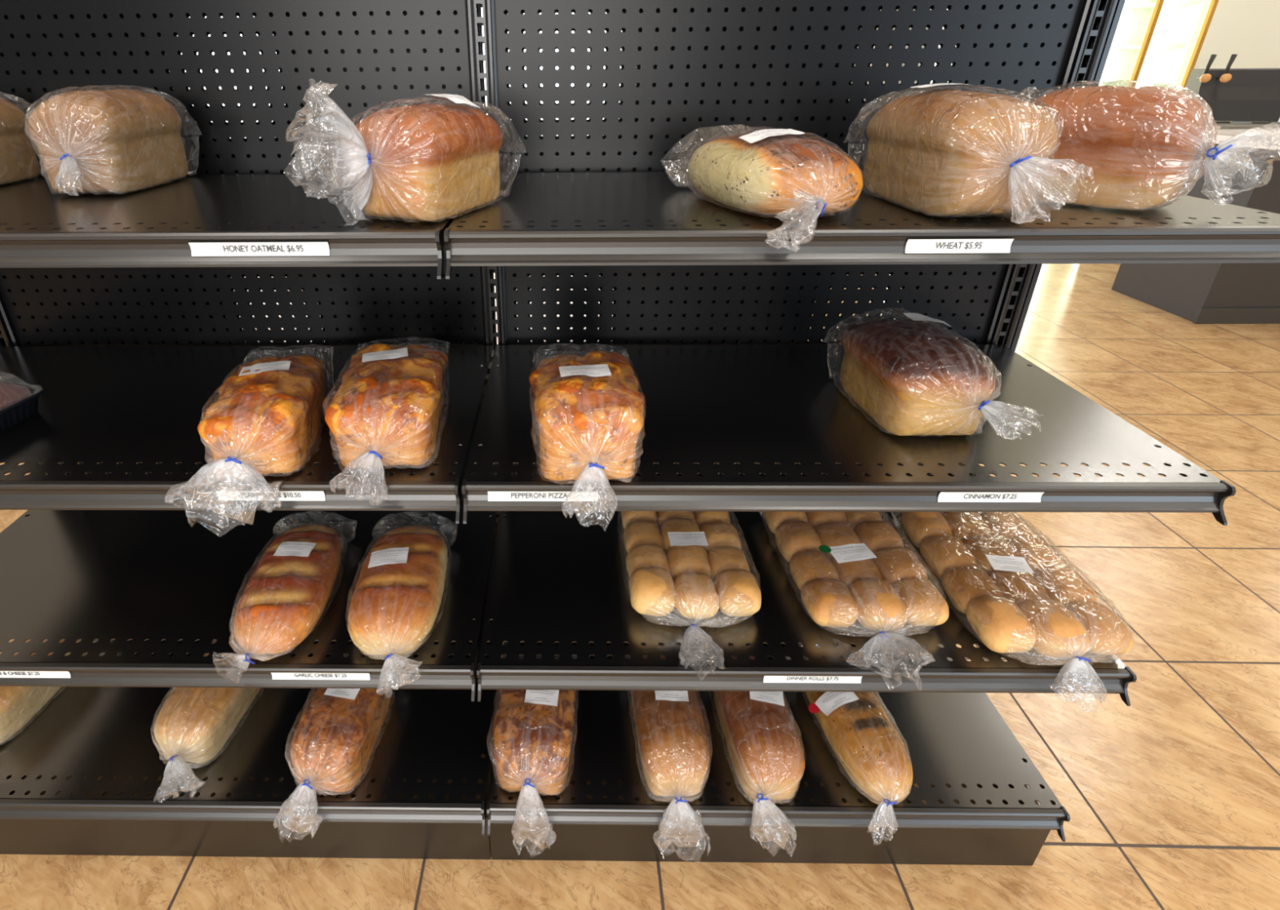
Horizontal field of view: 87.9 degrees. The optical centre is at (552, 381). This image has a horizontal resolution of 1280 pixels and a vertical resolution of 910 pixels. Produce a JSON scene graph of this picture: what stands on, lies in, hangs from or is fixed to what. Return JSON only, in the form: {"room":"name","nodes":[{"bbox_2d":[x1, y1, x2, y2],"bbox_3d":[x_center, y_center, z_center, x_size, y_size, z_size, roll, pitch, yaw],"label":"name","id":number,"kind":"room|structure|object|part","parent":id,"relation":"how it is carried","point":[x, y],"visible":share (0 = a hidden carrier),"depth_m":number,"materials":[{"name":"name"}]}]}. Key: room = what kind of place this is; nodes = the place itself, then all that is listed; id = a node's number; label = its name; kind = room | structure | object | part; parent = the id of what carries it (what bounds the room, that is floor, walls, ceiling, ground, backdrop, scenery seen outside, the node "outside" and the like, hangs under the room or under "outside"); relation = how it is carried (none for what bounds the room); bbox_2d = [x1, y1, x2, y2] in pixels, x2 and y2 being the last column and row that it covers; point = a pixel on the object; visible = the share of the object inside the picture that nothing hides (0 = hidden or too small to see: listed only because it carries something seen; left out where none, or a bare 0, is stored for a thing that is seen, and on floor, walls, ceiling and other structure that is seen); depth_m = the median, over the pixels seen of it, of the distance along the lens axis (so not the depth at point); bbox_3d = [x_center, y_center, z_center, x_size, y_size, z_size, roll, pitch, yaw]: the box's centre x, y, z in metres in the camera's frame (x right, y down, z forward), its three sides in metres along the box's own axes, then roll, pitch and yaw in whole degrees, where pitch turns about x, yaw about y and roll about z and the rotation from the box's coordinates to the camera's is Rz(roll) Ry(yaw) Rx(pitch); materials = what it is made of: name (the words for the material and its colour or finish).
{"room":"food shop","nodes":[
{"label":"food shop","id":0,"kind":"room"},
{"bbox_2d":[0,263,1279,909],"bbox_3d":[0.647,0.788,1.194,13.500,0.020,11.270,0,25,1],"label":"floor","id":1,"kind":"structure","parent":0,"point":[1171,797],"depth_m":1.30,"materials":[{"name":"tile"}]},
{"bbox_2d":[0,0,1279,866],"bbox_3d":[-0.107,0.010,1.018,1.889,1.550,0.553,0,25,1],"label":"shelving unit","id":2,"kind":"object","parent":1,"relation":"on","point":[692,73],"depth_m":1.03,"materials":[{"name":"black metal"}]},
{"bbox_2d":[0,97,39,184],"bbox_3d":[-0.869,-0.349,0.939,0.135,0.136,0.277,-1,25,-1],"label":"bread","id":3,"kind":"object","parent":2,"relation":"on","point":[19,161],"visible":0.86,"depth_m":1.00,"materials":[{"name":"brown food"}]},
{"bbox_2d":[0,380,44,432],"bbox_3d":[-0.843,0.028,0.932,0.190,0.065,0.136,5,26,12],"label":"tray","id":4,"kind":"object","parent":2,"relation":"on","point":[19,401],"visible":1,"depth_m":0.94,"materials":[{"name":"black plastic"}]},
{"bbox_2d":[0,671,71,678],"bbox_3d":[-0.764,0.420,0.946,0.141,0.014,0.002,0,25,1],"label":"price tag","id":5,"kind":"object","parent":2,"relation":"on","point":[21,674],"visible":1,"depth_m":0.95,"materials":[{"name":"white paper"}]},
{"bbox_2d":[0,639,87,743],"bbox_3d":[-0.986,0.550,1.197,0.130,0.109,0.290,3,25,8],"label":"bread","id":6,"kind":"object","parent":2,"relation":"on","point":[19,705],"visible":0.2,"depth_m":1.16,"materials":[{"name":"brown food"}]},
{"bbox_2d":[28,88,188,192],"bbox_3d":[-0.626,-0.343,0.924,0.132,0.134,0.284,0,25,1],"label":"bread","id":7,"kind":"object","parent":2,"relation":"on","point":[116,140],"visible":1,"depth_m":0.87,"materials":[{"name":"brown food"}]},
{"bbox_2d":[154,640,261,767],"bbox_3d":[-0.602,0.564,1.161,0.134,0.108,0.333,3,25,7],"label":"bread","id":8,"kind":"object","parent":2,"relation":"on","point":[193,725],"visible":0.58,"depth_m":1.10,"materials":[{"name":"brown food"}]},
{"bbox_3d":[-0.566,-0.205,0.891,0.909,0.087,0.453,0,25,1],"label":"shelf","id":9,"kind":"part","parent":2,"relation":"part of","materials":[{"name":"black metal"}]},
{"bbox_3d":[-0.564,-0.540,1.068,0.871,0.590,0.003,0,25,1],"label":"pegboard panel","id":10,"kind":"part","parent":2,"relation":"part of","materials":[{"name":"black metal"}]},
{"bbox_3d":[-0.562,0.765,1.108,0.912,0.115,0.003,0,25,1],"label":"kick plate","id":11,"kind":"part","parent":2,"relation":"part of","materials":[{"name":"black metal"}]},
{"bbox_3d":[-0.561,-0.104,1.212,0.871,1.500,0.003,0,25,1],"label":"pegboard panel","id":12,"kind":"part","parent":2,"relation":"part of","materials":[{"name":"black metal"}]},
{"bbox_3d":[-0.564,0.070,1.014,0.909,0.087,0.466,0,25,1],"label":"shelf","id":13,"kind":"part","parent":2,"relation":"part of","materials":[{"name":"black metal"}]},
{"bbox_3d":[-0.559,0.604,1.259,0.909,0.047,0.468,0,25,1],"label":"base shelf","id":14,"kind":"part","parent":2,"relation":"part of","materials":[{"name":"black metal"}]},
{"bbox_3d":[-0.561,0.351,1.147,0.909,0.087,0.465,0,25,1],"label":"shelf","id":15,"kind":"part","parent":2,"relation":"part of","materials":[{"name":"black metal"}]},
{"bbox_3d":[-0.558,0.139,1.387,0.871,0.909,0.003,0,25,1],"label":"pegboard panel","id":16,"kind":"part","parent":2,"relation":"part of","materials":[{"name":"black metal"}]},
{"bbox_2d":[188,241,329,256],"bbox_3d":[-0.306,-0.139,0.688,0.146,0.014,0.002,0,25,1],"label":"price tag","id":17,"kind":"object","parent":2,"relation":"attached to","point":[306,248],"visible":1,"depth_m":0.69,"materials":[{"name":"white paper"}]},
{"bbox_2d":[197,355,326,478],"bbox_3d":[-0.382,0.059,0.873,0.152,0.146,0.320,-3,25,-6],"label":"bread","id":18,"kind":"object","parent":2,"relation":"on","point":[265,418],"visible":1,"depth_m":0.80,"materials":[{"name":"brown food"}]},
{"bbox_2d":[215,490,324,501],"bbox_3d":[-0.344,0.140,0.805,0.132,0.014,0.002,0,25,1],"label":"price tag","id":19,"kind":"object","parent":2,"relation":"on","point":[264,495],"visible":1,"depth_m":0.81,"materials":[{"name":"white paper"}]},
{"bbox_2d":[233,524,342,665],"bbox_3d":[-0.413,0.315,1.038,0.154,0.085,0.317,-2,25,-3],"label":"bread","id":20,"kind":"object","parent":2,"relation":"on","point":[290,588],"visible":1,"depth_m":0.98,"materials":[{"name":"brown food"}]},
{"bbox_2d":[271,672,369,679],"bbox_3d":[-0.331,0.420,0.939,0.140,0.014,0.002,0,25,1],"label":"price tag","id":21,"kind":"object","parent":2,"relation":"on","point":[275,676],"visible":1,"depth_m":0.94,"materials":[{"name":"white paper"}]},
{"bbox_2d":[290,656,391,795],"bbox_3d":[-0.359,0.602,1.128,0.133,0.159,0.300,3,25,6],"label":"bread","id":22,"kind":"object","parent":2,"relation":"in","point":[335,735],"visible":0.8,"depth_m":1.06,"materials":[{"name":"brown food"}]},
{"bbox_2d":[324,343,448,468],"bbox_3d":[-0.213,0.037,0.874,0.147,0.123,0.309,-2,25,-3],"label":"bread","id":23,"kind":"object","parent":2,"relation":"on","point":[386,408],"visible":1,"depth_m":0.81,"materials":[{"name":"brown food"}]},
{"bbox_2d":[347,524,447,665],"bbox_3d":[-0.236,0.325,1.014,0.151,0.105,0.338,-1,25,-1],"label":"bread","id":24,"kind":"object","parent":2,"relation":"on","point":[395,603],"visible":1,"depth_m":0.97,"materials":[{"name":"brown food"}]},
{"bbox_2d":[344,93,502,221],"bbox_3d":[-0.156,-0.262,0.736,0.152,0.141,0.298,10,27,21],"label":"bread","id":25,"kind":"object","parent":2,"relation":"on","point":[425,162],"visible":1,"depth_m":0.69,"materials":[{"name":"brown food"}]},
{"bbox_2d":[493,657,576,797],"bbox_3d":[-0.029,0.614,1.130,0.146,0.187,0.295,2,25,5],"label":"bread","id":26,"kind":"object","parent":2,"relation":"on","point":[533,729],"visible":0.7,"depth_m":1.05,"materials":[{"name":"brown food"}]},
{"bbox_2d":[487,491,598,501],"bbox_3d":[-0.011,0.139,0.800,0.134,0.014,0.002,0,25,1],"label":"price tag","id":27,"kind":"object","parent":2,"relation":"on","point":[492,495],"visible":1,"depth_m":0.80,"materials":[{"name":"white paper"}]},
{"bbox_2d":[528,350,644,480],"bbox_3d":[0.042,0.048,0.849,0.143,0.143,0.288,-1,25,-1],"label":"bread","id":28,"kind":"object","parent":2,"relation":"on","point":[589,408],"visible":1,"depth_m":0.78,"materials":[{"name":"brown food"}]},
{"bbox_2d":[631,655,709,813],"bbox_3d":[0.197,0.614,1.134,0.128,0.194,0.322,-1,25,-1],"label":"bread","id":29,"kind":"object","parent":2,"relation":"on","point":[673,740],"visible":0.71,"depth_m":1.05,"materials":[{"name":"brown food"}]},
{"bbox_2d":[621,511,761,638],"bbox_3d":[0.220,0.297,1.062,0.217,0.070,0.391,0,25,1],"label":"rolls","id":30,"kind":"object","parent":2,"relation":"on","point":[696,564],"visible":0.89,"depth_m":1.04,"materials":[{"name":"brown food"}]},
{"bbox_3d":[0.356,0.138,1.372,0.871,0.909,0.003,0,25,1],"label":"pegboard panel","id":31,"kind":"part","parent":2,"relation":"part of","materials":[{"name":"black metal"}]},
{"bbox_2d":[713,656,804,809],"bbox_3d":[0.346,0.604,1.126,0.122,0.169,0.316,-1,25,-2],"label":"bread","id":32,"kind":"object","parent":2,"relation":"on","point":[765,749],"visible":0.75,"depth_m":1.04,"materials":[{"name":"brown food"}]},
{"bbox_3d":[0.352,0.764,1.093,0.912,0.115,0.003,0,25,1],"label":"kick plate","id":33,"kind":"part","parent":2,"relation":"part of","materials":[{"name":"black metal"}]},
{"bbox_2d":[688,128,862,222],"bbox_3d":[0.261,-0.239,0.765,0.169,0.103,0.356,-5,26,-10],"label":"bread","id":34,"kind":"object","parent":2,"relation":"on","point":[770,171],"visible":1,"depth_m":0.69,"materials":[{"name":"brown food"}]},
{"bbox_3d":[0.355,0.603,1.244,0.909,0.047,0.468,0,25,1],"label":"base shelf","id":35,"kind":"part","parent":2,"relation":"part of","materials":[{"name":"black metal"}]},
{"bbox_3d":[0.350,-0.540,1.052,0.871,0.590,0.003,0,25,1],"label":"pegboard panel","id":36,"kind":"part","parent":2,"relation":"part of","materials":[{"name":"black metal"}]},
{"bbox_3d":[0.353,-0.105,1.197,0.871,1.500,0.003,0,25,1],"label":"pegboard panel","id":37,"kind":"part","parent":2,"relation":"part of","materials":[{"name":"black metal"}]},
{"bbox_3d":[0.353,0.350,1.132,0.909,0.087,0.465,0,25,1],"label":"shelf","id":38,"kind":"part","parent":2,"relation":"part of","materials":[{"name":"black metal"}]},
{"bbox_2d":[763,675,862,683],"bbox_3d":[0.367,0.419,0.928,0.137,0.014,0.002,0,25,1],"label":"price tag","id":39,"kind":"object","parent":2,"relation":"on","point":[769,679],"visible":1,"depth_m":0.93,"materials":[{"name":"white paper"}]},
{"bbox_3d":[0.350,0.069,0.999,0.909,0.087,0.466,0,25,1],"label":"shelf","id":40,"kind":"part","parent":2,"relation":"part of","materials":[{"name":"black metal"}]},
{"bbox_2d":[762,511,949,646],"bbox_3d":[0.487,0.305,1.056,0.222,0.084,0.398,0,25,0],"label":"rolls","id":41,"kind":"object","parent":2,"relation":"on","point":[846,567],"visible":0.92,"depth_m":1.02,"materials":[{"name":"brown food"}]},
{"bbox_2d":[804,657,912,810],"bbox_3d":[0.516,0.585,1.126,0.144,0.106,0.339,-3,25,-4],"label":"bread","id":42,"kind":"object","parent":2,"relation":"on","point":[859,731],"visible":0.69,"depth_m":1.06,"materials":[{"name":"brown food"}]},
{"bbox_3d":[0.348,-0.206,0.876,0.909,0.087,0.453,0,25,1],"label":"shelf","id":43,"kind":"part","parent":2,"relation":"part of","materials":[{"name":"black metal"}]},
{"bbox_2d":[840,312,997,435],"bbox_3d":[0.513,-0.011,0.916,0.168,0.125,0.293,-1,25,-1],"label":"bread","id":44,"kind":"object","parent":2,"relation":"on","point":[912,376],"visible":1,"depth_m":0.86,"materials":[{"name":"brown food"}]},
{"bbox_2d":[905,239,1013,253],"bbox_3d":[0.418,-0.139,0.676,0.107,0.014,0.002,0,25,1],"label":"price tag","id":45,"kind":"object","parent":2,"relation":"attached to","point":[913,246],"visible":1,"depth_m":0.68,"materials":[{"name":"white paper"}]},
{"bbox_2d":[862,83,1057,216],"bbox_3d":[0.461,-0.266,0.746,0.134,0.130,0.322,0,25,0],"label":"bread","id":46,"kind":"object","parent":2,"relation":"on","point":[940,151],"visible":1,"depth_m":0.68,"materials":[{"name":"brown food"}]},
{"bbox_2d":[937,492,1044,502],"bbox_3d":[0.527,0.139,0.791,0.122,0.014,0.002,0,25,1],"label":"price tag","id":47,"kind":"object","parent":2,"relation":"on","point":[943,496],"visible":1,"depth_m":0.79,"materials":[{"name":"white paper"}]},
{"bbox_2d":[900,511,1133,667],"bbox_3d":[0.718,0.321,1.034,0.233,0.098,0.397,0,25,2],"label":"rolls","id":48,"kind":"object","parent":2,"relation":"on","point":[1015,592],"visible":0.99,"depth_m":0.99,"materials":[{"name":"brown food"}]},
{"bbox_2d":[1031,85,1239,209],"bbox_3d":[0.657,-0.275,0.757,0.130,0.133,0.268,-21,32,-36],"label":"bread","id":49,"kind":"object","parent":2,"relation":"on","point":[1117,147],"visible":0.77,"depth_m":0.72,"materials":[{"name":"brown food"}]},
{"bbox_2d":[896,0,1218,98],"bbox_3d":[3.978,-2.460,5.470,2.035,2.080,0.630,0,25,1],"label":"window","id":50,"kind":"structure","parent":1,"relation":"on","point":[1156,42],"depth_m":5.18,"materials":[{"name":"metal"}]},
{"bbox_3d":[4.380,-2.369,5.175,0.407,1.900,0.030,0,25,1],"label":"door","id":51,"kind":"part","parent":50,"relation":"part of","materials":[{"name":"glass"}]},
{"bbox_3d":[4.787,-2.369,5.168,0.407,1.900,0.030,0,25,1],"label":"door","id":52,"kind":"part","parent":50,"relation":"part of","materials":[{"name":"glass"}]},
{"bbox_2d":[1111,128,1279,324],"bbox_3d":[4.434,-0.834,3.486,2.200,0.902,0.645,0,25,1],"label":"counter","id":53,"kind":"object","parent":1,"relation":"on","point":[1249,176],"depth_m":3.38,"materials":[{"name":"dark gray painted wood"},{"name":"white stone"}]},
{"bbox_2d":[1204,120,1279,129],"bbox_3d":[5.117,-1.235,4.326,2.460,0.900,0.750,0,25,1],"label":"countertop","id":54,"kind":"structure","parent":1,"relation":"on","point":[1216,124],"depth_m":3.85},
{"bbox_2d":[1183,53,1279,124],"bbox_3d":[4.224,-1.751,3.941,0.689,0.377,0.295,9,27,19],"label":"machine","id":55,"kind":"object","parent":54,"relation":"on","point":[1235,95],"visible":0.98,"depth_m":3.94,"materials":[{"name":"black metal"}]},
{"bbox_3d":[3.877,-1.800,3.907,0.048,0.048,0.030,9,27,19],"label":"knob","id":56,"kind":"part","parent":55,"relation":"part of","materials":[{"name":"orange plastic"}]},
{"bbox_3d":[3.894,-1.873,3.900,0.034,0.116,0.025,1,25,3],"label":"handle","id":57,"kind":"part","parent":55,"relation":"part of","materials":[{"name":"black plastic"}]},
{"bbox_3d":[3.966,-1.786,3.877,0.048,0.048,0.030,9,27,19],"label":"knob","id":58,"kind":"part","parent":55,"relation":"part of","materials":[{"name":"orange plastic"}]},
{"bbox_3d":[3.983,-1.859,3.869,0.034,0.116,0.025,1,25,3],"label":"handle","id":59,"kind":"part","parent":55,"relation":"part of","materials":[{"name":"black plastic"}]},
{"bbox_2d":[848,0,1279,117],"bbox_3d":[0.718,-3.050,5.681,13.500,3.100,0.120,0,25,1],"label":"wall","id":60,"kind":"structure","parent":0,"point":[1250,29],"depth_m":5.59,"materials":[{"name":"white paint"}]}
]}

